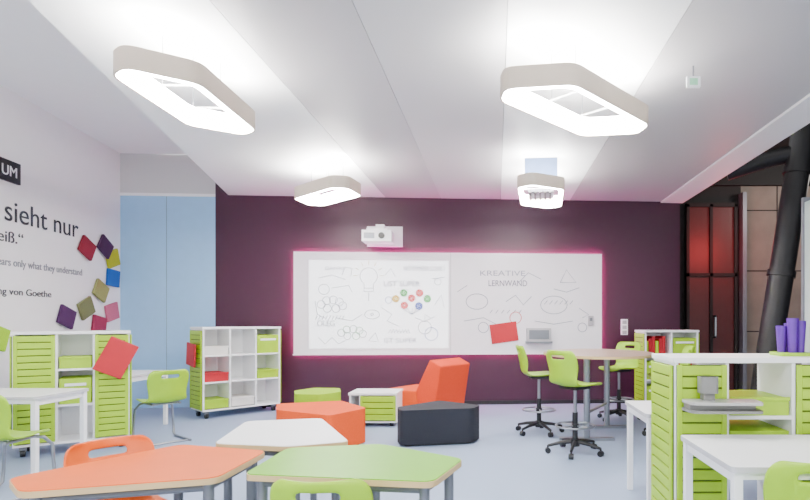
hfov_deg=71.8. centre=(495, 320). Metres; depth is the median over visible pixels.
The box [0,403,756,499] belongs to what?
floor
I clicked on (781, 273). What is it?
pipe
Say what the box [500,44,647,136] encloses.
pendant lamp
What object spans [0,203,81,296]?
wall lettering
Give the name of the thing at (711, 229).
door
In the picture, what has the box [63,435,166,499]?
chair
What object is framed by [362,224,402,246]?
projector
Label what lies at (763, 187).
wall
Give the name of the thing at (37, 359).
storage cart
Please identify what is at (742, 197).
trim
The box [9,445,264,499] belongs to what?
table
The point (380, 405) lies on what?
storage cart
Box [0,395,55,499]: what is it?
chair
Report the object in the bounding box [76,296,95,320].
tile
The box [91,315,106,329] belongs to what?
tile
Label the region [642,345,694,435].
high chair
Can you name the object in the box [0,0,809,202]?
ceiling
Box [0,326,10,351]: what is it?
tile
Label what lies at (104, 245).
tile
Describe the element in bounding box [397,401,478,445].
pouf
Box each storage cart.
[9,330,131,456]
[190,326,280,418]
[348,389,402,425]
[634,330,698,400]
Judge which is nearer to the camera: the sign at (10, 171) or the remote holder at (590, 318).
the sign at (10, 171)
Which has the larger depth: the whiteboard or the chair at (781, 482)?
the whiteboard
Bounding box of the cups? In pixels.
[769,318,809,355]
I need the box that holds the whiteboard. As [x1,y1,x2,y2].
[293,252,601,354]
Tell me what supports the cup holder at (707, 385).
on the tray
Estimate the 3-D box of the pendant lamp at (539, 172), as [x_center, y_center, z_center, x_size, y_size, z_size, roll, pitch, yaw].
[0.550,-1.700,6.700,0.541,0.400,1.291,0,0,5]
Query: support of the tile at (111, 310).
attached to the wall at (68, 175)
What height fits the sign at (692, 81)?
0.160 m
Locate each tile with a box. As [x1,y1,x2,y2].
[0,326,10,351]
[56,304,76,329]
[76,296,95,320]
[77,235,96,260]
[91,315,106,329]
[92,278,109,302]
[97,234,113,258]
[104,302,119,321]
[106,248,120,268]
[106,268,119,287]
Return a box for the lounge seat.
[388,357,469,405]
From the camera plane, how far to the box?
8.46 m
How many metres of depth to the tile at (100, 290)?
7.60 m
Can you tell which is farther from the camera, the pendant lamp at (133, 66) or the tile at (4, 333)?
the tile at (4, 333)
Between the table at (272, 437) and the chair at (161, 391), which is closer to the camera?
the table at (272, 437)
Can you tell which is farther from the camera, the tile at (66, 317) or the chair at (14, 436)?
the tile at (66, 317)
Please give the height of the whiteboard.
1.567 m
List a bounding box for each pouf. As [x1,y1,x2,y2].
[276,401,364,444]
[294,388,340,402]
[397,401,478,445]
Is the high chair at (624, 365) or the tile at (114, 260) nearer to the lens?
the high chair at (624, 365)
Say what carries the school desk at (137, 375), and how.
on the floor
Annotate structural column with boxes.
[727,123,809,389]
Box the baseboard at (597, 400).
[255,399,631,406]
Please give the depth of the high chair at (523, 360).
6.34 m
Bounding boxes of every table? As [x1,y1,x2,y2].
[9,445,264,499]
[216,418,347,499]
[246,444,461,499]
[543,349,651,440]
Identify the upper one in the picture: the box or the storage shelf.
the box
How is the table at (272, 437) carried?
on the floor
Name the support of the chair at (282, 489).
on the floor
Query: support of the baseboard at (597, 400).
attached to the wall at (257, 238)
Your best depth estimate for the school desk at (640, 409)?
4.04 m
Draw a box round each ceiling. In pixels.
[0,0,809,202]
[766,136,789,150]
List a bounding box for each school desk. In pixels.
[0,388,88,473]
[132,370,167,424]
[625,401,650,499]
[681,435,809,499]
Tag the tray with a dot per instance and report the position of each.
(695, 406)
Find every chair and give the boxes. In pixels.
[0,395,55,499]
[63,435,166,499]
[132,369,191,445]
[270,478,372,499]
[515,345,563,436]
[545,350,603,459]
[597,342,640,421]
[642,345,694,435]
[763,461,809,499]
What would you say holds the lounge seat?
on the floor
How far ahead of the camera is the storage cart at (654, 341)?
7.82 m
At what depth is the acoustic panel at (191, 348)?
7.29 m
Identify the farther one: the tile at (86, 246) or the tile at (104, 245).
the tile at (104, 245)
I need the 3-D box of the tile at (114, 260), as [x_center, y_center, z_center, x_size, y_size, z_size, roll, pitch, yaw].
[-5.522,-0.900,7.926,0.044,0.311,0.322,0,0,-2]
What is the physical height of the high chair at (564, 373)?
1.019 m
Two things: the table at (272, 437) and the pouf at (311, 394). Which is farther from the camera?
the pouf at (311, 394)
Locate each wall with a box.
[0,85,119,440]
[119,153,214,407]
[215,183,679,402]
[680,164,809,389]
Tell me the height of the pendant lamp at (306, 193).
0.400 m
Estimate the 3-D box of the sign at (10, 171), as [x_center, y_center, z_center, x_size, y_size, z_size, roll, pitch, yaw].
[-5.212,-1.615,5.693,0.033,0.230,0.789,0,0,-8]
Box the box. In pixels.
[525,328,552,342]
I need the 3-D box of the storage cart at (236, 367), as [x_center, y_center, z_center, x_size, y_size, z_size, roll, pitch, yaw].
[-3.653,0.690,7.754,0.460,1.219,1.090,0,0,43]
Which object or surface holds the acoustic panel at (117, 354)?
attached to the storage cart at (37, 359)
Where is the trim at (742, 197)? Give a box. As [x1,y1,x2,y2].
[738,192,746,389]
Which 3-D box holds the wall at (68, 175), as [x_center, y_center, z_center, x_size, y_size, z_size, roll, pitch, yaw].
[-4.875,-0.600,2.617,0.203,3.800,11.320,0,0,-8]
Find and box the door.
[685,203,737,389]
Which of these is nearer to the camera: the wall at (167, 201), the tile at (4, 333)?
the tile at (4, 333)
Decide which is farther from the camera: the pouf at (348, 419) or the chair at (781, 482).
the pouf at (348, 419)
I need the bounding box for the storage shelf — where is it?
[651,353,809,499]
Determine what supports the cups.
on the storage shelf
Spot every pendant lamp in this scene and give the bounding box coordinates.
[113,35,254,134]
[294,166,360,205]
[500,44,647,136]
[517,157,564,208]
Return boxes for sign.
[0,157,20,184]
[686,66,700,87]
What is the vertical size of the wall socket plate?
0.237 m
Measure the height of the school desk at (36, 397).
0.680 m
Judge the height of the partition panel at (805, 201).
2.500 m
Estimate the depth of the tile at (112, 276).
7.90 m
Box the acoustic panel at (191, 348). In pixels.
[186,342,195,367]
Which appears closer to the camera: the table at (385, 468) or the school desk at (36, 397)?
the table at (385, 468)
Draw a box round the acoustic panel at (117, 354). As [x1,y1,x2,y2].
[92,336,138,378]
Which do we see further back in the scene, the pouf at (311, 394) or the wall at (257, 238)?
the wall at (257, 238)
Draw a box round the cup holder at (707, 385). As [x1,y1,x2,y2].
[697,375,717,400]
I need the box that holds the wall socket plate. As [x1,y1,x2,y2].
[621,319,627,334]
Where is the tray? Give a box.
[682,399,762,413]
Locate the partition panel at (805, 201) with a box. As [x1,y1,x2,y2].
[801,197,809,364]
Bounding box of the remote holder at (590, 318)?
[588,316,593,324]
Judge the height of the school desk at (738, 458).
0.680 m
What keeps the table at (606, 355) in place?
on the floor

